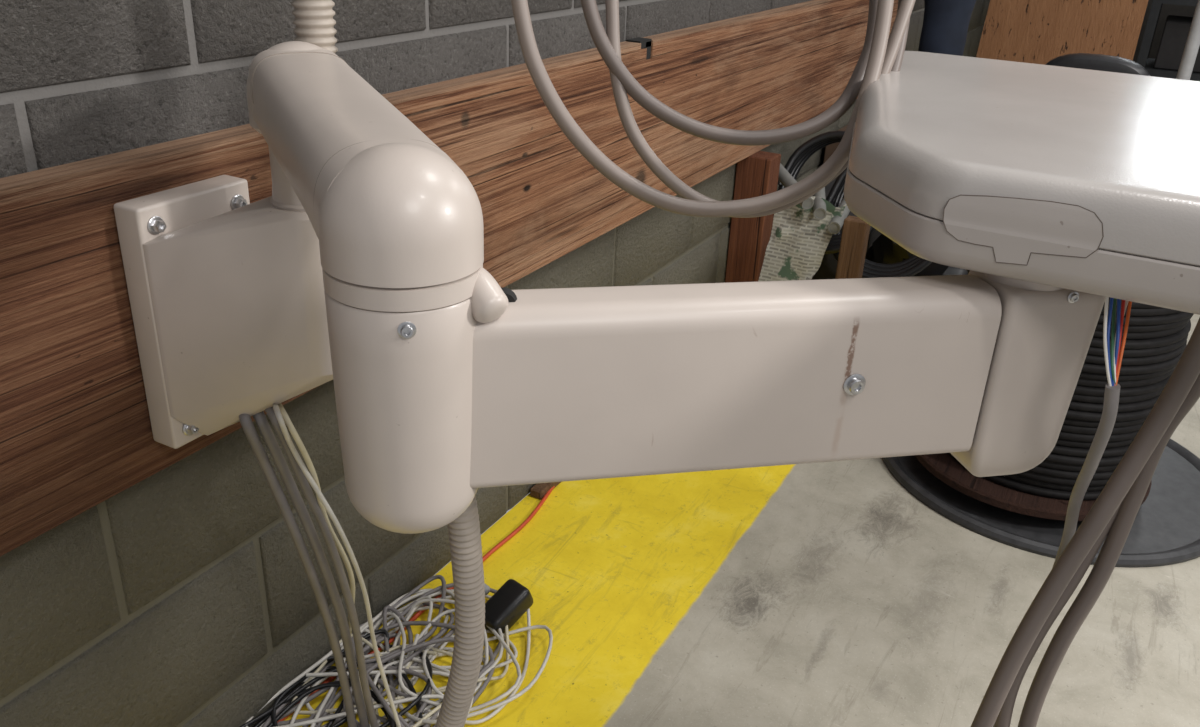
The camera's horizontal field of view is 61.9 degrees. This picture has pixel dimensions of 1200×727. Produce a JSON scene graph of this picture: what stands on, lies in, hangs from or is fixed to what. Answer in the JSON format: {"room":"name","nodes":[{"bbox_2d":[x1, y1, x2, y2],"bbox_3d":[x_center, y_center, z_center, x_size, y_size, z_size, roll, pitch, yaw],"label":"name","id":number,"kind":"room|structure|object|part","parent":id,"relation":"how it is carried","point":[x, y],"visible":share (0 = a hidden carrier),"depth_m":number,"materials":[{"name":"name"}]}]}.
{"room":"workshop","nodes":[
{"label":"workshop","id":0,"kind":"room"},
{"bbox_2d":[0,0,989,726],"bbox_3d":[0.553,-1.629,2.603,0.152,3.000,7.584,15,28,25],"label":"wall","id":1,"kind":"structure","parent":0,"point":[183,597],"depth_m":1.26,"materials":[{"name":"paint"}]},
{"bbox_2d":[0,46,862,555],"bbox_3d":[0.009,-0.348,1.962,0.035,0.175,4.400,15,28,25],"label":"board","id":2,"kind":"object","parent":1,"relation":"attached to","point":[76,434],"visible":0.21,"depth_m":1.14,"materials":[{"name":"brown wood"}]},
{"bbox_2d":[0,0,897,380],"bbox_3d":[0.016,-0.507,1.887,0.035,0.177,4.400,15,28,25],"label":"board","id":3,"kind":"object","parent":1,"relation":"attached to","point":[64,290],"visible":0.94,"depth_m":1.43,"materials":[{"name":"brown wood"}]},
{"bbox_2d":[114,41,1104,533],"bbox_3d":[-0.106,0.002,0.819,0.883,0.433,0.389,15,28,25],"label":"equipment arm","id":4,"kind":"object","parent":3,"relation":"attached to","point":[361,270],"visible":0.98,"depth_m":0.68,"materials":[{"name":"beige plastic"}]},
{"bbox_3d":[-0.439,-0.057,1.099,0.037,0.272,0.144,15,28,25],"label":"mounting plate","id":5,"kind":"part","parent":4,"relation":"part of","materials":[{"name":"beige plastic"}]},
{"bbox_3d":[-0.290,-0.210,0.982,0.075,0.107,0.075,15,28,25],"label":"post","id":6,"kind":"part","parent":4,"relation":"part of","materials":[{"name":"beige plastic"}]},
{"bbox_2d":[239,414,356,726],"bbox_3d":[-0.370,0.314,1.269,0.034,0.626,0.133,19,30,31],"label":"hanging cable","id":7,"kind":"object","parent":4,"relation":"hanging from","point":[246,422],"visible":0.94,"depth_m":1.22,"materials":[{"name":"grey plastic"}]},
{"bbox_2d":[253,411,369,726],"bbox_3d":[-0.354,0.315,1.280,0.038,0.634,0.134,24,33,38],"label":"hanging cable","id":8,"kind":"object","parent":4,"relation":"hanging from","point":[260,418],"visible":0.88,"depth_m":1.23,"materials":[{"name":"grey plastic"}]},
{"bbox_2d":[291,0,337,52],"bbox_3d":[-0.277,-0.611,0.852,0.062,0.700,0.045,15,28,25],"label":"corrugated hose","id":9,"kind":"object","parent":4,"relation":"attached to","point":[314,22],"visible":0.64,"depth_m":0.97,"materials":[{"name":"white plastic"}]},
{"bbox_2d":[265,407,378,726],"bbox_3d":[-0.335,0.311,1.268,0.124,0.632,0.063,-13,30,-30],"label":"hanging cable","id":10,"kind":"object","parent":4,"relation":"hanging from","point":[302,480],"visible":0.86,"depth_m":1.22,"materials":[{"name":"grey plastic"}]},
{"bbox_2d":[278,403,370,725],"bbox_3d":[-0.355,0.290,1.265,0.067,0.591,0.134,10,26,15],"label":"hanging cable","id":11,"kind":"object","parent":4,"relation":"hanging from","point":[285,416],"visible":0.62,"depth_m":1.17,"materials":[{"name":"grey plastic"}]},
{"bbox_2d":[273,404,400,726],"bbox_3d":[-0.313,0.285,1.241,0.129,0.577,0.098,-8,27,-21],"label":"hanging cable","id":12,"kind":"object","parent":4,"relation":"hanging from","point":[278,414],"visible":0.91,"depth_m":1.20,"materials":[{"name":"grey plastic"}]},
{"bbox_3d":[-0.204,-0.179,0.779,0.095,0.074,0.426,-8,28,-22],"label":"arm","id":13,"kind":"part","parent":4,"relation":"part of","materials":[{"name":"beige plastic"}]},
{"bbox_2d":[435,495,484,726],"bbox_3d":[-0.126,0.229,0.807,0.079,0.383,0.033,20,31,33],"label":"corrugated hose","id":14,"kind":"object","parent":4,"relation":"hanging from","point":[464,533],"visible":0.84,"depth_m":0.77,"materials":[{"name":"white plastic"}]},
{"bbox_2d":[844,51,1199,314],"bbox_3d":[0.545,-0.154,0.826,0.792,0.071,0.585,15,28,25],"label":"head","id":15,"kind":"object","parent":4,"relation":"attached to","point":[1076,179],"visible":0.9,"depth_m":0.70},
{"bbox_2d":[511,0,893,216],"bbox_3d":[0.113,-0.277,0.957,0.396,0.250,0.133,-4,26,-13],"label":"hose","id":16,"kind":"object","parent":15,"relation":"attached to","point":[550,97],"visible":0.93,"depth_m":0.95,"materials":[{"name":"grey plastic"}]},
{"bbox_2d":[580,0,877,145],"bbox_3d":[0.139,-0.326,1.003,0.327,0.195,0.104,-2,26,-10],"label":"hose","id":17,"kind":"object","parent":15,"relation":"attached to","point":[686,124],"visible":0.84,"depth_m":1.00,"materials":[{"name":"grey plastic"}]},
{"bbox_2d":[605,0,915,217],"bbox_3d":[0.171,-0.286,1.006,0.334,0.254,0.126,0,26,-6],"label":"hose","id":18,"kind":"object","parent":15,"relation":"attached to","point":[635,136],"visible":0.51,"depth_m":0.99,"materials":[{"name":"grey plastic"}]},
{"bbox_2d":[823,0,909,187],"bbox_3d":[0.241,-0.283,1.007,0.245,0.250,0.062,-18,32,-36],"label":"hose","id":19,"kind":"object","parent":15,"relation":"attached to","point":[898,61],"visible":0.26,"depth_m":1.03,"materials":[{"name":"grey plastic"}]},
{"bbox_3d":[0.277,-0.088,0.659,0.098,0.045,0.013,15,28,25],"label":"access panel","id":20,"kind":"part","parent":15,"relation":"part of","materials":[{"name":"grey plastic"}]},
{"bbox_2d":[994,502,1121,726],"bbox_3d":[0.409,0.140,0.820,0.109,0.466,0.024,-6,27,-18],"label":"hose","id":21,"kind":"object","parent":15,"relation":"hanging from","point":[1004,717],"visible":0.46,"depth_m":0.85,"materials":[{"name":"grey plastic"}]},
{"bbox_2d":[993,297,1131,726],"bbox_3d":[0.361,0.179,0.813,0.027,0.528,0.146,15,28,25],"label":"cable","id":22,"kind":"object","parent":15,"relation":"hanging from","point":[1113,356],"visible":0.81,"depth_m":0.68,"materials":[{"name":"grey plastic"}]},
{"bbox_2d":[971,318,1199,726],"bbox_3d":[0.365,0.153,0.776,0.131,0.482,0.029,-4,26,-13],"label":"hose","id":23,"kind":"object","parent":15,"relation":"hanging from","point":[1186,372],"visible":1,"depth_m":0.77,"materials":[{"name":"grey plastic"}]},
{"bbox_2d":[1018,374,1199,726],"bbox_3d":[0.416,0.139,0.810,0.079,0.475,0.027,-4,26,-13],"label":"hose","id":24,"kind":"object","parent":15,"relation":"hanging from","point":[1115,540],"visible":0.82,"depth_m":0.82,"materials":[{"name":"grey plastic"}]},
{"bbox_2d":[778,163,813,209],"bbox_3d":[0.516,-0.484,2.703,0.034,0.079,0.222,-5,26,-16],"label":"pipe","id":25,"kind":"object","parent":1,"relation":"attached to","point":[786,179],"visible":0.61,"depth_m":2.69,"materials":[{"name":"grey plastic"}]},
{"bbox_2d":[284,314,1199,726],"bbox_3d":[2.534,0.296,2.298,4.500,0.050,7.100,15,28,25],"label":"floor","id":26,"kind":"structure","parent":0,"point":[819,594],"depth_m":1.75,"materials":[{"name":"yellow concrete"}]},
{"bbox_2d":[240,661,422,726],"bbox_3d":[-0.377,0.531,1.429,0.241,0.034,0.293,15,28,25],"label":"cable","id":27,"kind":"object","parent":26,"relation":"on","point":[264,716],"visible":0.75,"depth_m":1.48,"materials":[{"name":"black plastic"}]},
{"bbox_2d":[271,629,432,726],"bbox_3d":[-0.358,0.506,1.479,0.217,0.036,0.291,15,28,25],"label":"cable","id":28,"kind":"object","parent":26,"relation":"on","point":[330,659],"visible":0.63,"depth_m":1.49,"materials":[{"name":"black plastic"}]},
{"bbox_2d":[277,633,430,726],"bbox_3d":[-0.355,0.505,1.476,0.225,0.042,0.324,15,28,25],"label":"cable","id":29,"kind":"object","parent":26,"relation":"on","point":[321,691],"visible":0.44,"depth_m":1.50,"materials":[{"name":"black plastic"}]},
{"bbox_2d":[262,575,494,726],"bbox_3d":[-0.305,0.482,1.534,0.244,0.033,0.442,15,28,25],"label":"cable","id":30,"kind":"object","parent":26,"relation":"on","point":[407,624],"visible":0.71,"depth_m":1.61,"materials":[{"name":"grey plastic"}]},
{"bbox_2d":[245,589,517,726],"bbox_3d":[-0.299,0.471,1.553,0.250,0.042,0.449,15,28,25],"label":"cable","id":31,"kind":"object","parent":26,"relation":"on","point":[425,698],"visible":0.54,"depth_m":1.51,"materials":[{"name":"white plastic"}]},
{"bbox_2d":[317,602,454,726],"bbox_3d":[-0.321,0.480,1.530,0.232,0.045,0.357,15,28,25],"label":"cable","id":32,"kind":"object","parent":26,"relation":"on","point":[436,639],"visible":0.41,"depth_m":1.55,"materials":[{"name":"grey plastic"}]},
{"bbox_2d":[260,589,521,726],"bbox_3d":[-0.283,0.485,1.526,0.293,0.044,0.429,15,28,25],"label":"cable","id":33,"kind":"object","parent":26,"relation":"on","point":[326,674],"visible":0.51,"depth_m":1.56,"materials":[{"name":"white plastic"}]},
{"bbox_2d":[278,583,508,726],"bbox_3d":[-0.311,0.476,1.546,0.226,0.036,0.494,15,28,25],"label":"cable","id":34,"kind":"object","parent":26,"relation":"on","point":[407,671],"visible":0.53,"depth_m":1.55,"materials":[{"name":"grey plastic"}]},
{"bbox_2d":[291,625,509,726],"bbox_3d":[-0.296,0.475,1.547,0.247,0.040,0.381,15,28,25],"label":"cable","id":35,"kind":"object","parent":26,"relation":"on","point":[435,650],"visible":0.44,"depth_m":1.54,"materials":[{"name":"white plastic"}]},
{"bbox_2d":[305,589,503,726],"bbox_3d":[-0.302,0.482,1.536,0.255,0.039,0.427,15,28,25],"label":"cable","id":36,"kind":"object","parent":26,"relation":"on","point":[451,593],"visible":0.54,"depth_m":1.60,"materials":[{"name":"white plastic"}]},
{"bbox_2d":[277,486,554,722],"bbox_3d":[-0.255,0.371,1.802,0.055,0.007,0.924,15,28,25],"label":"extension cord","id":37,"kind":"object","parent":26,"relation":"on","point":[329,679],"visible":0.47,"depth_m":1.86,"materials":[{"name":"orange plastic"}]},
{"bbox_2d":[290,606,552,726],"bbox_3d":[-0.259,0.485,1.526,0.293,0.039,0.398,15,28,25],"label":"cable","id":38,"kind":"object","parent":26,"relation":"on","point":[416,659],"visible":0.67,"depth_m":1.54,"materials":[{"name":"white plastic"}]},
{"bbox_2d":[465,579,532,724],"bbox_3d":[-0.170,0.447,1.586,0.115,0.066,0.281,4,25,2],"label":"power adapter","id":39,"kind":"object","parent":26,"relation":"on","point":[512,599],"visible":0.77,"depth_m":1.65,"materials":[{"name":"black plastic"}]},
{"bbox_2d":[530,482,560,498],"bbox_3d":[-0.104,0.246,2.071,0.029,0.020,0.110,15,28,25],"label":"scrap","id":40,"kind":"object","parent":26,"relation":"on","point":[538,490],"visible":0.5,"depth_m":2.03,"materials":[{"name":"beige wood"}]},
{"bbox_2d":[725,151,780,282],"bbox_3d":[0.410,-0.323,2.747,0.094,0.508,0.080,15,28,25],"label":"timber post","id":41,"kind":"object","parent":26,"relation":"on","point":[757,174],"visible":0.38,"depth_m":2.68,"materials":[{"name":"brown wood"}]},
{"bbox_2d":[758,196,845,281],"bbox_3d":[0.520,-0.324,2.705,0.240,0.255,0.116,15,28,25],"label":"sack","id":42,"kind":"object","parent":41,"relation":"attached to","point":[797,245],"visible":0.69,"depth_m":2.69,"materials":[{"name":"beige paper"}]},
{"bbox_2d":[813,187,826,219],"bbox_3d":[0.594,-0.451,2.711,0.034,0.063,0.222,6,26,7],"label":"pipe","id":43,"kind":"object","parent":42,"relation":"on","point":[819,207],"visible":0.65,"depth_m":2.63,"materials":[{"name":"grey plastic"}]},
{"bbox_2d":[828,198,849,233],"bbox_3d":[0.654,-0.404,2.710,0.034,0.047,0.222,12,27,18],"label":"pipe","id":44,"kind":"object","parent":42,"relation":"on","point":[836,223],"visible":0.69,"depth_m":2.63,"materials":[{"name":"grey plastic"}]},
{"bbox_2d":[823,125,846,178],"bbox_3d":[1.039,-0.583,3.457,0.450,0.420,0.450,15,28,25],"label":"carton","id":45,"kind":"object","parent":26,"relation":"on","point":[829,150],"visible":0.02,"depth_m":3.30,"materials":[{"name":"brown cardboard"}]},
{"bbox_2d":[811,179,881,279],"bbox_3d":[0.721,-0.382,3.144,0.250,0.300,0.400,15,28,25],"label":"carton","id":46,"kind":"object","parent":26,"relation":"on","point":[827,269],"visible":0.02,"depth_m":2.98,"materials":[{"name":"black"}]},
{"bbox_2d":[778,131,873,253],"bbox_3d":[0.658,-0.489,2.824,0.318,0.315,0.221,15,28,25],"label":"tube","id":47,"kind":"object","parent":46,"relation":"on","point":[796,161],"visible":0.24,"depth_m":2.84,"materials":[{"name":"black plastic"}]},
{"bbox_2d":[826,168,931,277],"bbox_3d":[0.806,-0.422,2.790,0.358,0.354,0.221,15,28,25],"label":"tube","id":48,"kind":"object","parent":46,"relation":"on","point":[913,265],"visible":0.16,"depth_m":2.78,"materials":[{"name":"black plastic"}]},
{"bbox_2d":[835,215,869,278],"bbox_3d":[0.640,-0.183,2.601,0.060,0.400,0.040,15,28,25],"label":"plank","id":49,"kind":"object","parent":26,"relation":"on","point":[855,232],"visible":0.26,"depth_m":2.53,"materials":[{"name":"brown wood"}]},
{"bbox_2d":[865,234,967,275],"bbox_3d":[1.022,-0.351,2.917,0.482,0.461,0.373,15,28,25],"label":"bag","id":50,"kind":"object","parent":26,"relation":"on","point":[883,250],"visible":0.04,"depth_m":2.88,"materials":[{"name":"black plastic"}]},
{"bbox_2d":[918,0,975,55],"bbox_3d":[1.294,-1.093,3.856,0.204,1.020,0.204,15,28,25],"label":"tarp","id":51,"kind":"object","parent":26,"relation":"on","point":[945,25],"visible":0.16,"depth_m":3.71,"materials":[{"name":"blue fabric"}]},
{"bbox_2d":[882,438,1199,567],"bbox_3d":[0.995,0.221,2.226,0.734,0.021,0.734,15,28,25],"label":"stand base","id":52,"kind":"object","parent":26,"relation":"on","point":[1165,530],"visible":0.24,"depth_m":2.03,"materials":[{"name":"grey metal"}]},
{"bbox_2d":[915,270,1193,520],"bbox_3d":[0.933,-0.042,2.054,0.490,0.596,0.490,15,28,25],"label":"cable reel","id":53,"kind":"object","parent":52,"relation":"on","point":[1156,339],"visible":0.19,"depth_m":1.92,"materials":[{"name":"plastic"}]},
{"bbox_2d":[976,0,1147,64],"bbox_3d":[1.889,-1.449,4.101,0.620,1.500,0.180,15,28,25],"label":"plywood panel","id":54,"kind":"object","parent":26,"relation":"on","point":[1026,31],"visible":0.44,"depth_m":4.11,"materials":[{"name":"brown wood"}]},
{"bbox_2d":[1045,53,1149,75],"bbox_3d":[1.642,-0.708,3.487,0.480,0.668,0.531,15,28,25],"label":"office chair","id":55,"kind":"object","parent":26,"relation":"on","point":[1100,62],"visible":0.05,"depth_m":3.47,"materials":[{"name":"black plastic"}]},
{"bbox_2d":[1137,0,1199,80],"bbox_3d":[2.914,-1.641,4.137,1.036,1.900,0.436,15,28,25],"label":"shelving unit","id":56,"kind":"object","parent":26,"relation":"on","point":[1143,60],"visible":0.14,"depth_m":4.31,"materials":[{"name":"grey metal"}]},
{"bbox_2d":[1153,15,1199,72],"bbox_3d":[2.633,-1.403,4.401,0.300,0.199,0.320,15,28,25],"label":"carton","id":57,"kind":"object","parent":56,"relation":"on","point":[1176,29],"visible":0.81,"depth_m":4.31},
{"bbox_2d":[1176,0,1199,79],"bbox_3d":[1.423,-0.728,2.423,0.240,1.600,0.240,15,28,25],"label":"metal pole","id":58,"kind":"object","parent":26,"relation":"on","point":[1192,45],"visible":0.09,"depth_m":2.40,"materials":[{"name":"white metal"}]},
{"bbox_2d":[1133,0,1195,62],"bbox_3d":[4.271,-2.398,4.577,4.650,3.000,0.150,15,28,25],"label":"wall","id":59,"kind":"structure","parent":0,"point":[1167,9],"depth_m":5.46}
]}

